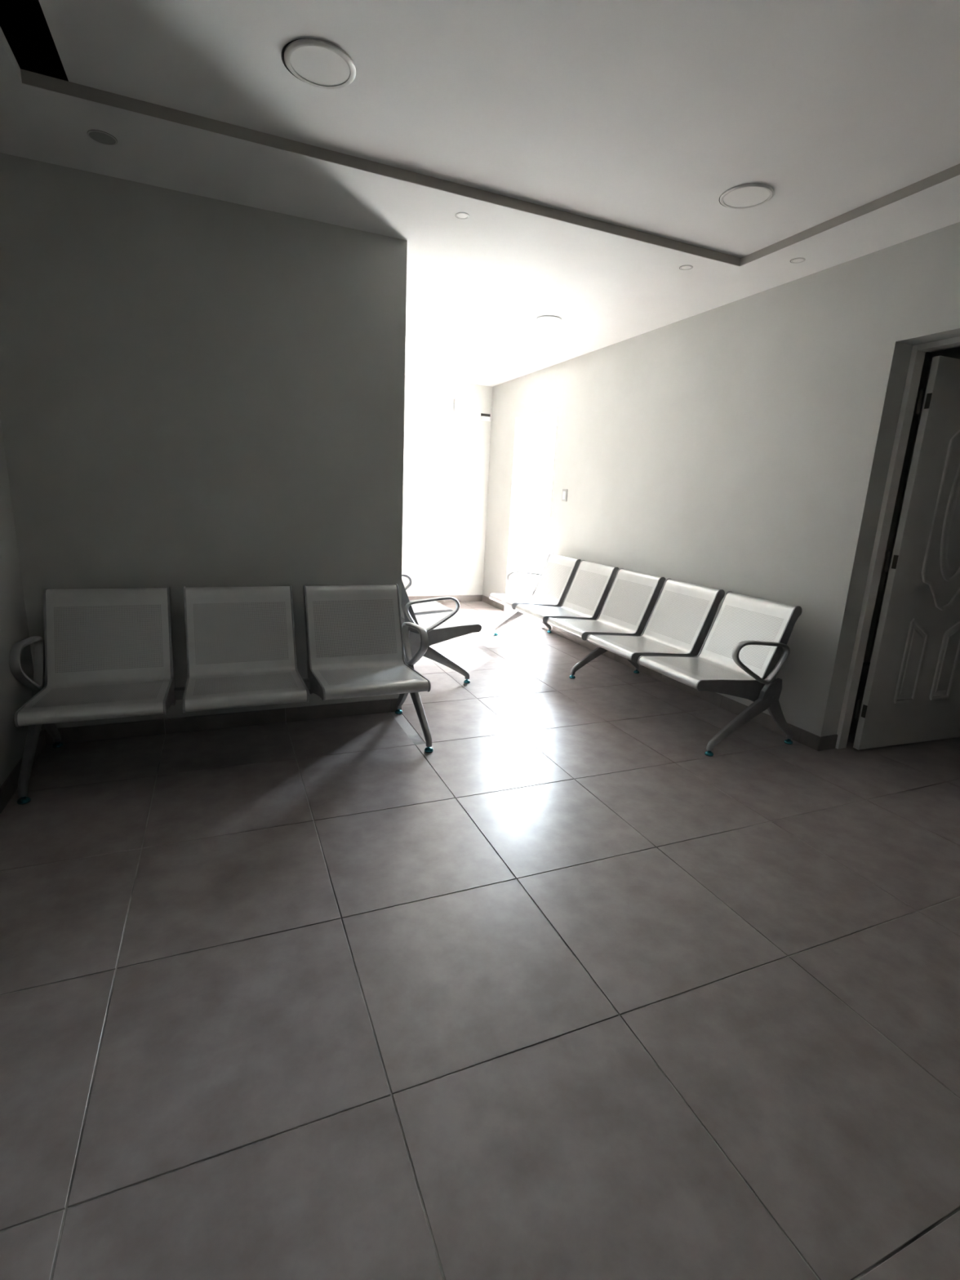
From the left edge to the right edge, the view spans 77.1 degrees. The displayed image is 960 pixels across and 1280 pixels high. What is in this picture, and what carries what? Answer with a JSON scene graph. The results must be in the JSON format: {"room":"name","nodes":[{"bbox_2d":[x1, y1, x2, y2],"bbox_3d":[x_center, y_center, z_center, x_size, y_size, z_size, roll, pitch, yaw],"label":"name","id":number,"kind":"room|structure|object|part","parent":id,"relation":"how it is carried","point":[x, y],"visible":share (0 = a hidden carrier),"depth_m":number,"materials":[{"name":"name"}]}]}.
{"room":"waiting room","nodes":[
{"label":"waiting room","id":0,"kind":"room"},
{"bbox_2d":[0,414,41,786],"bbox_3d":[-1.085,-0.183,0.181,0.150,2.770,5.410,-3,15,-23],"label":"wall","id":1,"kind":"structure","parent":0,"point":[14,628],"depth_m":2.57,"materials":[{"name":"paint"}]},
{"bbox_2d":[0,730,45,813],"bbox_3d":[-1.070,1.101,0.514,0.010,0.081,5.398,-3,15,-23],"label":"baseboard","id":2,"kind":"structure","parent":1,"relation":"attached to","point":[10,785],"depth_m":2.48,"materials":[{"name":"tile"}]},
{"bbox_2d":[0,152,407,744],"bbox_3d":[-1.670,-1.065,3.761,1.936,2.770,1.840,-3,15,-23],"label":"wall","id":3,"kind":"structure","parent":0,"point":[197,391],"depth_m":2.85,"materials":[{"name":"paint"}]},
{"bbox_2d":[44,697,401,745],"bbox_3d":[-1.293,0.431,3.276,1.785,0.081,0.010,-3,15,-23],"label":"baseboard","id":4,"kind":"structure","parent":3,"relation":"attached to","point":[184,724],"depth_m":3.22,"materials":[{"name":"tile"}]},
{"bbox_2d":[401,375,492,596],"bbox_3d":[-2.930,-1.673,6.054,6.795,2.770,0.150,-3,15,-23],"label":"window","id":5,"kind":"structure","parent":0,"point":[446,464],"depth_m":7.04,"materials":[{"name":"glass"}]},
{"bbox_2d":[408,595,482,602],"bbox_3d":[-2.952,-0.368,6.292,6.488,0.081,0.010,-3,15,-23],"label":"baseboard","id":6,"kind":"structure","parent":5,"relation":"attached to","point":[460,597],"depth_m":7.42,"materials":[{"name":"tile"}]},
{"bbox_2d":[453,398,457,412],"bbox_3d":[-0.282,-2.666,6.847,0.024,0.140,0.030,-3,15,-23],"label":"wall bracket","id":7,"kind":"object","parent":5,"relation":"attached to","point":[455,401],"visible":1,"depth_m":6.84,"materials":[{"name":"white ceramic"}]},
{"bbox_2d":[480,406,492,421],"bbox_3d":[0.075,-2.635,7.015,0.128,0.165,0.022,-3,15,-23],"label":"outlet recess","id":8,"kind":"object","parent":5,"relation":"attached to","point":[486,417],"visible":1,"depth_m":7.02,"materials":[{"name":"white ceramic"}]},
{"bbox_3d":[0.069,-2.587,7.029,0.100,0.038,0.014,-3,15,-23],"label":"socket plate","id":9,"kind":"part","parent":8,"relation":"part of","materials":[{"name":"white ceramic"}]},
{"bbox_2d":[0,601,959,1279],"bbox_3d":[-0.243,0.720,2.755,8.950,0.140,9.230,-3,15,-23],"label":"floor","id":10,"kind":"structure","parent":0,"point":[565,987],"depth_m":1.59,"materials":[{"name":"tile"}]},
{"bbox_2d":[8,583,433,804],"bbox_3d":[-1.123,0.172,2.878,1.750,0.784,0.708,-3,15,-23],"label":"bench","id":11,"kind":"object","parent":10,"relation":"on","point":[104,653],"visible":1,"depth_m":2.85,"materials":[{"name":"silver metal"}]},
{"bbox_3d":[-1.905,0.111,2.549,0.038,0.249,0.381,-3,15,-23],"label":"armrest","id":12,"kind":"part","parent":11,"relation":"part of","materials":[{"name":"grey metal"}]},
{"bbox_3d":[-1.898,0.436,2.551,0.036,0.292,0.415,-3,15,-23],"label":"leg","id":13,"kind":"part","parent":11,"relation":"part of","materials":[{"name":"grey metal"}]},
{"bbox_3d":[-2.005,0.378,2.798,0.036,0.283,0.250,-3,15,-23],"label":"leg","id":14,"kind":"part","parent":11,"relation":"part of","materials":[{"name":"grey metal"}]},
{"bbox_3d":[-1.626,0.037,2.597,0.487,0.427,0.652,-3,15,-23],"label":"seat","id":15,"kind":"part","parent":11,"relation":"part of","materials":[{"name":"silver metal"}]},
{"bbox_3d":[-1.598,0.226,2.555,0.427,0.025,0.325,-3,15,-23],"label":"perforated seat","id":16,"kind":"part","parent":11,"relation":"part of","materials":[{"name":"metal"}]},
{"bbox_3d":[-1.078,0.199,2.775,0.427,0.025,0.325,-3,15,-23],"label":"perforated seat","id":17,"kind":"part","parent":11,"relation":"part of","materials":[{"name":"metal"}]},
{"bbox_3d":[-1.106,0.009,2.816,0.487,0.427,0.652,-3,15,-23],"label":"seat","id":18,"kind":"part","parent":11,"relation":"part of","materials":[{"name":"silver metal"}]},
{"bbox_3d":[-0.586,-0.018,3.035,0.487,0.427,0.652,-3,15,-23],"label":"seat","id":19,"kind":"part","parent":11,"relation":"part of","materials":[{"name":"silver metal"}]},
{"bbox_3d":[-0.558,0.171,2.994,0.427,0.025,0.325,-3,15,-23],"label":"perforated seat","id":20,"kind":"part","parent":11,"relation":"part of","materials":[{"name":"metal"}]},
{"bbox_3d":[-0.435,0.295,3.459,0.036,0.283,0.250,-3,15,-23],"label":"leg","id":21,"kind":"part","parent":11,"relation":"part of","materials":[{"name":"grey metal"}]},
{"bbox_3d":[-0.351,0.029,3.204,0.038,0.249,0.381,-3,15,-23],"label":"armrest","id":22,"kind":"part","parent":11,"relation":"part of","materials":[{"name":"grey metal"}]},
{"bbox_3d":[-0.329,0.354,3.213,0.036,0.292,0.415,-3,15,-23],"label":"leg","id":23,"kind":"part","parent":11,"relation":"part of","materials":[{"name":"grey metal"}]},
{"bbox_2d":[400,573,481,683],"bbox_3d":[-0.519,-0.201,4.565,0.708,0.784,1.185,-3,15,-23],"label":"bench","id":24,"kind":"object","parent":10,"relation":"on","point":[441,623],"visible":0.55,"depth_m":4.15,"materials":[{"name":"silver metal"}]},
{"bbox_3d":[-0.755,-0.426,5.034,0.381,0.249,0.038,-3,15,-23],"label":"armrest","id":25,"kind":"part","parent":24,"relation":"part of","materials":[{"name":"grey metal"}]},
{"bbox_3d":[-0.513,0.157,4.021,0.250,0.283,0.036,-3,15,-23],"label":"leg","id":26,"kind":"part","parent":24,"relation":"part of","materials":[{"name":"grey metal"}]},
{"bbox_3d":[-0.522,-0.273,4.862,0.325,0.025,0.427,-3,15,-23],"label":"perforated seat","id":27,"kind":"part","parent":24,"relation":"part of","materials":[{"name":"metal"}]},
{"bbox_3d":[-0.598,-0.436,4.786,0.652,0.427,0.487,-3,15,-23],"label":"seat","id":28,"kind":"part","parent":24,"relation":"part of","materials":[{"name":"silver metal"}]},
{"bbox_3d":[-0.319,-0.166,4.031,0.381,0.249,0.038,-3,15,-23],"label":"armrest","id":29,"kind":"part","parent":24,"relation":"part of","materials":[{"name":"grey metal"}]},
{"bbox_3d":[-0.379,-0.306,4.282,0.652,0.427,0.487,-3,15,-23],"label":"seat","id":30,"kind":"part","parent":24,"relation":"part of","materials":[{"name":"silver metal"}]},
{"bbox_3d":[-0.303,-0.142,4.357,0.325,0.025,0.427,-3,15,-23],"label":"perforated seat","id":31,"kind":"part","parent":24,"relation":"part of","materials":[{"name":"metal"}]},
{"bbox_3d":[-0.260,0.139,4.127,0.415,0.292,0.036,-3,15,-23],"label":"leg","id":32,"kind":"part","parent":24,"relation":"part of","materials":[{"name":"grey metal"}]},
{"bbox_2d":[488,553,802,756],"bbox_3d":[0.929,-0.111,4.476,0.708,0.784,2.880,-3,14,-22],"label":"bench","id":33,"kind":"object","parent":10,"relation":"on","point":[622,612],"visible":1,"depth_m":3.86,"materials":[{"name":"silver metal"}]},
{"bbox_3d":[0.339,-0.227,5.779,0.415,0.292,0.036,-3,14,-22],"label":"leg","id":34,"kind":"part","parent":33,"relation":"part of","materials":[{"name":"grey metal"}]},
{"bbox_3d":[0.398,-0.368,5.446,0.325,0.025,0.427,-3,14,-22],"label":"perforated seat","id":35,"kind":"part","parent":33,"relation":"part of","materials":[{"name":"metal"}]},
{"bbox_3d":[0.427,-0.535,5.727,0.381,0.249,0.038,-3,14,-22],"label":"armrest","id":36,"kind":"part","parent":33,"relation":"part of","materials":[{"name":"grey metal"}]},
{"bbox_3d":[0.490,-0.541,5.441,0.652,0.427,0.487,-3,14,-22],"label":"seat","id":37,"kind":"part","parent":33,"relation":"part of","materials":[{"name":"silver metal"}]},
{"bbox_3d":[0.593,-0.234,5.883,0.250,0.283,0.036,-3,14,-22],"label":"leg","id":38,"kind":"part","parent":33,"relation":"part of","materials":[{"name":"grey metal"}]},
{"bbox_3d":[0.610,-0.237,4.939,0.325,0.025,0.427,-3,14,-22],"label":"perforated seat","id":39,"kind":"part","parent":33,"relation":"part of","materials":[{"name":"metal"}]},
{"bbox_3d":[0.702,-0.409,4.934,0.652,0.427,0.487,-3,14,-22],"label":"seat","id":40,"kind":"part","parent":33,"relation":"part of","materials":[{"name":"silver metal"}]},
{"bbox_3d":[0.871,0.102,4.507,0.415,0.292,0.036,-3,14,-22],"label":"leg","id":41,"kind":"part","parent":33,"relation":"part of","materials":[{"name":"grey metal"}]},
{"bbox_3d":[0.822,-0.106,4.432,0.325,0.025,0.427,-3,14,-22],"label":"perforated seat","id":42,"kind":"part","parent":33,"relation":"part of","materials":[{"name":"metal"}]},
{"bbox_3d":[0.914,-0.278,4.426,0.652,0.427,0.487,-3,14,-22],"label":"seat","id":43,"kind":"part","parent":33,"relation":"part of","materials":[{"name":"silver metal"}]},
{"bbox_3d":[1.125,0.095,4.611,0.250,0.283,0.036,-3,14,-22],"label":"leg","id":44,"kind":"part","parent":33,"relation":"part of","materials":[{"name":"grey metal"}]},
{"bbox_3d":[1.034,0.025,3.925,0.325,0.025,0.427,-3,14,-22],"label":"perforated seat","id":45,"kind":"part","parent":33,"relation":"part of","materials":[{"name":"metal"}]},
{"bbox_3d":[1.126,-0.147,3.919,0.652,0.427,0.487,-3,14,-22],"label":"seat","id":46,"kind":"part","parent":33,"relation":"part of","materials":[{"name":"silver metal"}]},
{"bbox_3d":[1.246,0.157,3.418,0.325,0.025,0.427,-3,14,-22],"label":"perforated seat","id":47,"kind":"part","parent":33,"relation":"part of","materials":[{"name":"metal"}]},
{"bbox_3d":[1.338,-0.016,3.412,0.652,0.427,0.487,-3,14,-22],"label":"seat","id":48,"kind":"part","parent":33,"relation":"part of","materials":[{"name":"silver metal"}]},
{"bbox_3d":[1.402,0.431,3.235,0.415,0.292,0.036,-3,14,-22],"label":"leg","id":49,"kind":"part","parent":33,"relation":"part of","materials":[{"name":"grey metal"}]},
{"bbox_3d":[1.485,0.119,3.197,0.381,0.249,0.038,-3,14,-22],"label":"armrest","id":50,"kind":"part","parent":33,"relation":"part of","materials":[{"name":"grey metal"}]},
{"bbox_3d":[1.657,0.424,3.339,0.250,0.283,0.036,-3,14,-22],"label":"leg","id":51,"kind":"part","parent":33,"relation":"part of","materials":[{"name":"grey metal"}]},
{"bbox_2d":[0,0,959,386],"bbox_3d":[-0.044,-1.984,2.139,9.100,0.380,9.230,-3,15,-23],"label":"ceiling","id":52,"kind":"structure","parent":0,"point":[590,149],"depth_m":2.18,"materials":[{"name":"paint"}]},
{"bbox_2d":[87,129,117,145],"bbox_3d":[-1.414,-1.881,2.257,0.097,0.003,0.097,-3,15,-23],"label":"recessed light","id":53,"kind":"object","parent":52,"relation":"in","point":[102,137],"visible":1,"depth_m":2.25,"materials":[{"name":"grey"}]},
{"bbox_2d":[281,38,355,88],"bbox_3d":[-0.500,-1.783,1.872,0.223,0.010,0.223,-3,15,-23],"label":"recessed light","id":54,"kind":"object","parent":52,"relation":"in","point":[320,64],"visible":1,"depth_m":1.86,"materials":[{"name":"grey"}]},
{"bbox_2d":[289,45,350,85],"bbox_3d":[-0.495,-1.783,1.870,0.180,0.007,0.180,-3,15,-23],"label":"diffuser","id":55,"kind":"object","parent":54,"relation":"attached to","point":[314,65],"depth_m":1.86,"materials":[{"name":"white plastic"}]},
{"bbox_2d":[455,212,469,219],"bbox_3d":[-0.081,-1.934,2.749,0.065,0.004,0.068,-3,15,-23],"label":"recessed light","id":56,"kind":"object","parent":52,"relation":"in","point":[462,215],"visible":1,"depth_m":2.74,"materials":[{"name":"grey"}]},
{"bbox_2d":[457,213,467,217],"bbox_3d":[-0.080,-1.933,2.747,0.047,0.002,0.047,7,14,17],"label":"diffuser","id":57,"kind":"object","parent":56,"relation":"attached to","point":[459,215],"depth_m":2.74,"materials":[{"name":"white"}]},
{"bbox_2d":[536,315,561,323],"bbox_3d":[0.488,-2.265,4.260,0.179,0.008,0.181,-3,15,-23],"label":"recessed light","id":58,"kind":"object","parent":52,"relation":"in","point":[546,318],"visible":1,"depth_m":4.25,"materials":[{"name":"grey"}]},
{"bbox_2d":[537,316,559,322],"bbox_3d":[0.488,-2.265,4.258,0.154,0.005,0.154,-3,15,-23],"label":"diffuser","id":59,"kind":"object","parent":58,"relation":"attached to","point":[541,319],"depth_m":4.25,"materials":[{"name":"white plastic"}]},
{"bbox_2d":[679,265,693,270],"bbox_3d":[1.103,-1.991,3.223,0.069,0.004,0.072,-3,15,-23],"label":"recessed light","id":60,"kind":"object","parent":52,"relation":"in","point":[683,267],"visible":1,"depth_m":3.22,"materials":[{"name":"grey"}]},
{"bbox_2d":[681,266,691,269],"bbox_3d":[1.103,-1.990,3.221,0.050,0.002,0.050,-2,14,-19],"label":"diffuser","id":61,"kind":"object","parent":60,"relation":"attached to","point":[682,267],"depth_m":3.22,"materials":[{"name":"white plastic"}]},
{"bbox_2d":[719,182,773,208],"bbox_3d":[1.121,-1.865,2.539,0.217,0.010,0.221,-3,15,-23],"label":"recessed light","id":62,"kind":"object","parent":52,"relation":"in","point":[744,196],"visible":1,"depth_m":2.52,"materials":[{"name":"grey"}]},
{"bbox_2d":[723,186,769,207],"bbox_3d":[1.119,-1.863,2.533,0.182,0.007,0.182,-3,15,-23],"label":"diffuser","id":63,"kind":"object","parent":62,"relation":"attached to","point":[735,197],"depth_m":2.53,"materials":[{"name":"white plastic"}]},
{"bbox_2d":[790,257,805,262],"bbox_3d":[1.615,-1.928,3.062,0.069,0.004,0.072,-3,15,-23],"label":"recessed light","id":64,"kind":"object","parent":52,"relation":"in","point":[796,260],"visible":1,"depth_m":3.06,"materials":[{"name":"grey plastic"}]},
{"bbox_2d":[792,258,803,262],"bbox_3d":[1.615,-1.927,3.060,0.050,0.002,0.050,-4,15,-26],"label":"diffuser","id":65,"kind":"object","parent":64,"relation":"attached to","point":[794,260],"depth_m":3.06,"materials":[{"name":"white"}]},
{"bbox_2d":[482,222,959,736],"bbox_3d":[1.893,-0.783,3.294,0.145,2.770,8.930,-3,15,-23],"label":"wall","id":66,"kind":"structure","parent":0,"point":[744,446],"depth_m":3.60,"materials":[{"name":"paint"}]},
{"bbox_2d":[481,595,504,611],"bbox_3d":[0.157,-0.449,7.254,0.010,0.081,0.648,-3,15,-23],"label":"baseboard","id":67,"kind":"structure","parent":66,"relation":"attached to","point":[486,599],"depth_m":7.23,"materials":[{"name":"tile"}]},
{"bbox_2d":[511,411,556,611],"bbox_3d":[0.998,-1.286,6.540,0.885,2.114,0.889,-3,15,-23],"label":"door","id":68,"kind":"structure","parent":66,"relation":"in","point":[531,428],"depth_m":6.69,"materials":[{"name":"white metal"}]},
{"bbox_2d":[561,488,567,501],"bbox_3d":[0.789,-1.354,5.636,0.012,0.112,0.084,-3,15,-23],"label":"light switch","id":69,"kind":"object","parent":66,"relation":"attached to","point":[564,495],"visible":1,"depth_m":5.62,"materials":[{"name":"grey plastic"}]},
{"bbox_2d":[540,622,822,751],"bbox_3d":[1.250,0.203,4.741,0.010,0.081,3.204,-3,15,-23],"label":"baseboard","id":70,"kind":"structure","parent":66,"relation":"attached to","point":[802,736],"depth_m":4.01,"materials":[{"name":"tile"}]},
{"bbox_2d":[817,734,837,751],"bbox_3d":[1.926,0.570,3.341,0.135,0.081,0.010,-3,15,-23],"label":"baseboard reveal","id":71,"kind":"structure","parent":66,"relation":"attached to","point":[828,742],"depth_m":3.34,"materials":[{"name":"tile"}]},
{"bbox_2d":[835,336,959,750],"bbox_3d":[2.626,-0.325,2.917,0.908,2.080,0.896,-3,15,-23],"label":"door","id":72,"kind":"structure","parent":66,"relation":"in","point":[912,693],"depth_m":3.19,"materials":[{"name":"paint"}]},
{"bbox_3d":[2.374,0.122,3.308,0.084,0.390,0.005,-2,14,-19],"label":"raised panel","id":73,"kind":"part","parent":72,"relation":"part of","materials":[{"name":"paint"}]},
{"bbox_3d":[2.373,0.116,3.308,0.160,0.482,0.018,-2,14,-19],"label":"panel moulding","id":74,"kind":"part","parent":72,"relation":"part of","materials":[{"name":"paint"}]},
{"bbox_3d":[2.545,-0.670,3.169,0.444,1.047,0.045,-3,15,-23],"label":"panel moulding","id":75,"kind":"part","parent":72,"relation":"part of","materials":[{"name":"paint"}]},
{"bbox_3d":[2.642,0.106,3.402,0.160,0.482,0.018,-2,14,-19],"label":"panel moulding","id":76,"kind":"part","parent":72,"relation":"part of","materials":[{"name":"paint"}]},
{"bbox_3d":[2.643,0.112,3.402,0.084,0.390,0.005,-2,14,-19],"label":"raised panel","id":77,"kind":"part","parent":72,"relation":"part of","materials":[{"name":"paint"}]},
{"bbox_3d":[2.546,-0.685,3.165,0.280,0.760,0.018,-2,14,-19],"label":"panel moulding","id":78,"kind":"part","parent":72,"relation":"part of","materials":[{"name":"paint"}]},
{"bbox_3d":[2.546,-0.685,3.164,0.200,0.660,0.005,-2,14,-19],"label":"raised panel","id":79,"kind":"part","parent":72,"relation":"part of","materials":[{"name":"paint"}]},
{"bbox_2d":[862,351,931,662],"bbox_3d":[2.520,-1.096,4.730,2.155,2.770,0.150,-3,15,-23],"label":"door frame","id":80,"kind":"structure","parent":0,"point":[927,355],"depth_m":5.07,"materials":[{"name":"paint"}]},
{"bbox_2d":[868,346,959,662],"bbox_3d":[4.678,-0.498,2.657,0.150,2.770,5.800,-3,15,-23],"label":"door frame","id":81,"kind":"structure","parent":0,"point":[953,353],"depth_m":4.99,"materials":[{"name":"paint"}]}
]}

